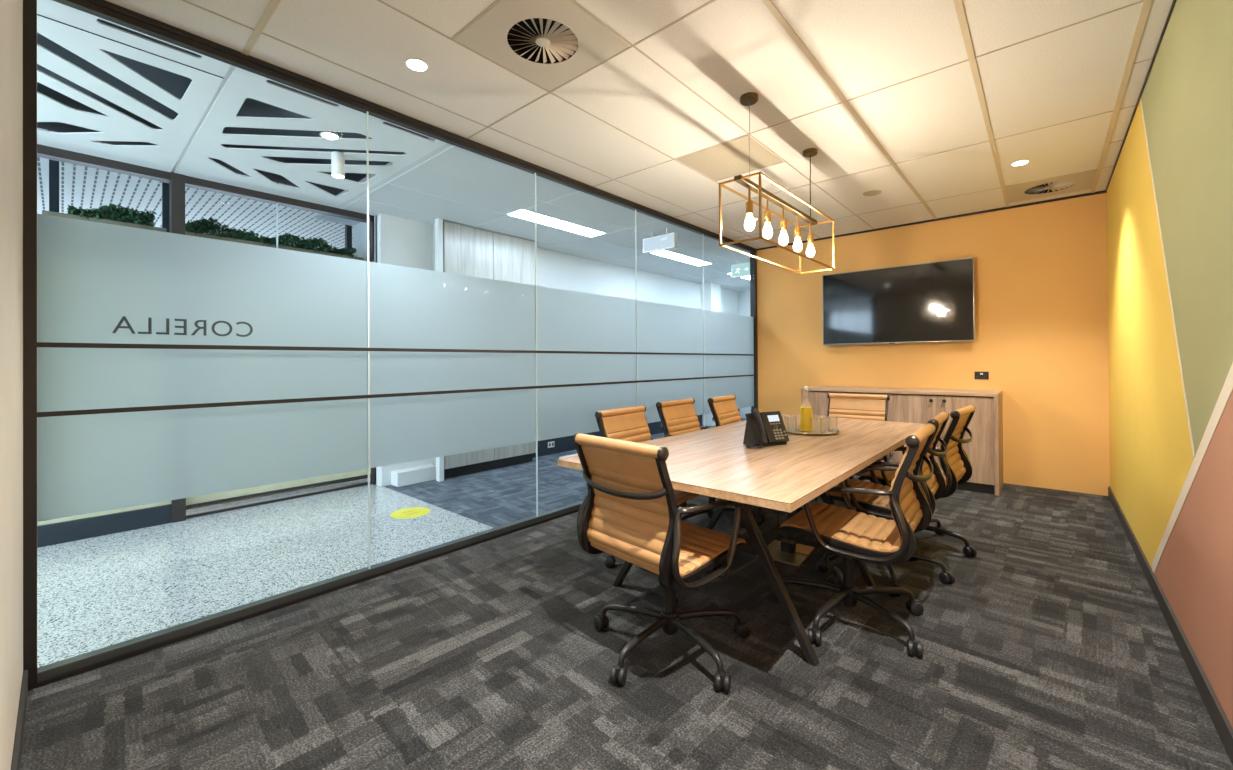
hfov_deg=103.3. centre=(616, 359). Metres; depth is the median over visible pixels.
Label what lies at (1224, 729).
baseboard
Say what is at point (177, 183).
trim
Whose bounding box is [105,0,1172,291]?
ceiling
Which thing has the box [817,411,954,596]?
office chair
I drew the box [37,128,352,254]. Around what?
window
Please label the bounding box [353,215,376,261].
wall
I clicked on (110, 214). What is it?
planter box
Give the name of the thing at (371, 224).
trim
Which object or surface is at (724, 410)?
office chair
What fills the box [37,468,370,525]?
wall
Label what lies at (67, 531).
baseboard
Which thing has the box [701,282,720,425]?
column
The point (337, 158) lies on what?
ceiling spotlight
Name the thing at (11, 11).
wall
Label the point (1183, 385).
trim
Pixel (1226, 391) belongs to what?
trim
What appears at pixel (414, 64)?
recessed light
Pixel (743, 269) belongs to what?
exit sign
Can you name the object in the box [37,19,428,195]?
ceiling
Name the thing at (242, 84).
panel
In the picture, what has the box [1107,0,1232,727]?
wall
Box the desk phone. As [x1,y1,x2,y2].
[743,408,788,448]
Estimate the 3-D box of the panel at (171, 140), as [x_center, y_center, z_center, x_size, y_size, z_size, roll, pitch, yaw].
[-3.007,-1.457,2.614,2.177,0.007,1.158,-1,0,41]
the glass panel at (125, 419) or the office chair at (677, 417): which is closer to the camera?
the glass panel at (125, 419)
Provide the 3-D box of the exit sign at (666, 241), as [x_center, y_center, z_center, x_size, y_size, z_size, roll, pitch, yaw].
[0.483,-1.343,5.490,0.440,0.238,0.054,-1,0,41]
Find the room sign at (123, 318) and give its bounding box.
[112,316,252,336]
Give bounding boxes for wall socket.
[548,441,553,447]
[974,372,988,378]
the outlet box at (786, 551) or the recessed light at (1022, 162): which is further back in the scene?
the recessed light at (1022, 162)
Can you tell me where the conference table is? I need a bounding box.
[557,414,924,665]
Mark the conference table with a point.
(715, 462)
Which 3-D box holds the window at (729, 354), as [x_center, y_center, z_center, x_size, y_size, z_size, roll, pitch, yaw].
[1.400,-0.114,5.961,0.016,2.605,1.267,-1,0,41]
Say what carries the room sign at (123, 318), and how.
attached to the glass panel at (125, 419)
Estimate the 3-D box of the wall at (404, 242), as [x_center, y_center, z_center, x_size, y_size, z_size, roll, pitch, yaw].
[0.113,-0.248,7.676,0.120,3.000,7.520,-1,0,41]
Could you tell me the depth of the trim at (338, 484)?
4.28 m
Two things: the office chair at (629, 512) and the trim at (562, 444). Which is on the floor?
the office chair at (629, 512)
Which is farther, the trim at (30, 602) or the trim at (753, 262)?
the trim at (753, 262)
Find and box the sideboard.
[801,386,1002,495]
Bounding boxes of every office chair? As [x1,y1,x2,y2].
[573,433,749,692]
[595,405,722,585]
[656,398,761,537]
[708,395,802,521]
[770,423,935,657]
[810,393,892,514]
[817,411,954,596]
[858,405,976,560]
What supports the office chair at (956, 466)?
on the floor
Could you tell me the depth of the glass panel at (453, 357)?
3.14 m
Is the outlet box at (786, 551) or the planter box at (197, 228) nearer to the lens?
the outlet box at (786, 551)
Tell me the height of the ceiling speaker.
0.006 m
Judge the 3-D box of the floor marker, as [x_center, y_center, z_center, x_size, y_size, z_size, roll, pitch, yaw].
[-1.674,1.245,3.964,0.300,0.002,0.300,-1,0,41]
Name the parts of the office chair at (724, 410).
rail, backrest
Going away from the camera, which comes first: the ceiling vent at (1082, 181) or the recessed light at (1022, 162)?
the recessed light at (1022, 162)
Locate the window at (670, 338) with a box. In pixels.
[637,234,704,425]
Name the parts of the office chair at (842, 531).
leg, leg, tilt lever, leg, seat, rail, armrest, armrest, leg, leg, rail, backrest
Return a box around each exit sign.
[643,228,676,253]
[731,258,749,277]
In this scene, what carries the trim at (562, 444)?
attached to the wall at (404, 242)
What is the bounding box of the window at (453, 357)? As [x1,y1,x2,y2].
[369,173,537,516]
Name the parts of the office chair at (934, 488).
leg, seat, rail, armrest, leg, armrest, leg, backrest, rail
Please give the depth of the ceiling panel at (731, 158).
3.58 m
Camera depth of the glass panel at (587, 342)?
4.05 m
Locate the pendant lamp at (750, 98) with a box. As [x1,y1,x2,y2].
[719,92,834,273]
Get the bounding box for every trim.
[23,0,37,690]
[37,14,223,78]
[37,144,373,222]
[37,500,583,681]
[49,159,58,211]
[52,0,754,252]
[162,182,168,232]
[169,172,185,522]
[186,474,371,518]
[186,477,371,513]
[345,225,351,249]
[369,217,375,484]
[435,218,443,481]
[533,408,739,457]
[750,249,757,410]
[756,190,1106,250]
[1105,0,1176,190]
[1140,99,1194,457]
[1152,363,1232,572]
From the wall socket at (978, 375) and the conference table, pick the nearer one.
the conference table
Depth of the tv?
5.26 m
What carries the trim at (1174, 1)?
attached to the wall at (1187, 96)
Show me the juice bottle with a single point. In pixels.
(805, 412)
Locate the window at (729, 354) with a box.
[704,310,754,413]
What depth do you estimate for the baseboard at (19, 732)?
1.55 m
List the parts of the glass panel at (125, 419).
pane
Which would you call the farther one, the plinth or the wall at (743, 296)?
the wall at (743, 296)
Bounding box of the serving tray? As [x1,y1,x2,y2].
[785,426,839,435]
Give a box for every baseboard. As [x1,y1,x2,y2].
[11,669,27,769]
[37,504,171,547]
[1108,487,1232,764]
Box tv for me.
[822,257,974,344]
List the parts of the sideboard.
panel, door, door, door, door, panel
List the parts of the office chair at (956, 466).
rail, seat, armrest, armrest, leg, leg, backrest, rail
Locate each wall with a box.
[0,0,22,769]
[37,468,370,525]
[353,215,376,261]
[375,213,737,486]
[738,290,750,417]
[757,193,1109,495]
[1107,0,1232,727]
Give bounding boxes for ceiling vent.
[454,0,629,90]
[1005,170,1096,202]
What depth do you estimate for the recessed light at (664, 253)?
6.94 m
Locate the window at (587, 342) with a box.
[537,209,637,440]
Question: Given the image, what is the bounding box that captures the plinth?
[391,464,435,486]
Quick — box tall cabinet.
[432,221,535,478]
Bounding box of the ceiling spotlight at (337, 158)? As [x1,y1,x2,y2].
[331,151,344,178]
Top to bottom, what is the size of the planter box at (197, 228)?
0.500 m
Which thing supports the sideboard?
on the floor
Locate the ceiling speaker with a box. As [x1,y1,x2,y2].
[863,190,881,195]
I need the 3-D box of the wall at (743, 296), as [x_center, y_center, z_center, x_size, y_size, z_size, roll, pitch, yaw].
[3.344,-0.259,9.855,2.257,3.000,0.120,-1,0,41]
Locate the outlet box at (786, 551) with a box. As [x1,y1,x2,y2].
[757,510,814,566]
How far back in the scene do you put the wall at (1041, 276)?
4.75 m
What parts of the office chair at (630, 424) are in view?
backrest, rail, tension knob, seat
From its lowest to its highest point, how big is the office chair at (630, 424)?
0.914 m
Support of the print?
on the floor marker
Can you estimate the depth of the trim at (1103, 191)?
5.03 m
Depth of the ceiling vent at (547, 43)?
2.27 m
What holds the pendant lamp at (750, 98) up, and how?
hanging from the ceiling at (928, 105)
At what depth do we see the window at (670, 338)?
5.00 m
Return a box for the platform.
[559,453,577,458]
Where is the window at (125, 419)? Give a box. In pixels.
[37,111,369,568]
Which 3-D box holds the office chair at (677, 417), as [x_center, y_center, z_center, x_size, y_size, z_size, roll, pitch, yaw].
[0.674,0.769,3.617,0.687,0.914,0.718,-1,0,39]
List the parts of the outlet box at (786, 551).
plate, lid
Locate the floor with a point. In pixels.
(1052, 646)
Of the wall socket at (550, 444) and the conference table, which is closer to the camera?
the conference table
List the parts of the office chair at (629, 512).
armrest, rail, backrest, leg, leg, seat, leg, rail, armrest, tilt lever, leg, lift lever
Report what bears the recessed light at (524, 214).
in the ceiling at (928, 105)
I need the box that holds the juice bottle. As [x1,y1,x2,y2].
[800,386,811,430]
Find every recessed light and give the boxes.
[320,132,339,139]
[404,58,428,71]
[507,209,604,236]
[652,250,711,265]
[1010,160,1029,165]
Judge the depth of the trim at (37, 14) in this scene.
2.26 m
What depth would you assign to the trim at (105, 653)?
2.38 m
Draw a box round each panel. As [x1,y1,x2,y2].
[37,0,230,171]
[174,67,445,206]
[676,135,782,180]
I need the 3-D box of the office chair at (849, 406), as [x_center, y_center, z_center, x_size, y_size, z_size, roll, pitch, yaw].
[1.974,0.763,4.083,0.687,0.914,0.679,-1,0,38]
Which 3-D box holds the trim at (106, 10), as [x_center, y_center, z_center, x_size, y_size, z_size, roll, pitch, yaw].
[-0.215,-1.437,4.164,0.070,0.055,6.097,-1,0,41]
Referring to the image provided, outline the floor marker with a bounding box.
[390,507,429,518]
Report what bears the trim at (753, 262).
attached to the wall at (1041, 276)
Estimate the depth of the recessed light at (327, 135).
3.18 m
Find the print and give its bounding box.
[403,510,418,514]
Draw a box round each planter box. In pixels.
[42,204,166,231]
[185,217,363,260]
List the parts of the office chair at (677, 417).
rail, backrest, leg, leg, leg, leg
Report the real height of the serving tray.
0.018 m
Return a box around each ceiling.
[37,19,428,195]
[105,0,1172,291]
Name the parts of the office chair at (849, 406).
rail, backrest, rail, armrest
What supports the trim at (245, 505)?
attached to the wall at (265, 488)
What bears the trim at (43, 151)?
attached to the wall at (404, 242)
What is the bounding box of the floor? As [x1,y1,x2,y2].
[20,418,1232,769]

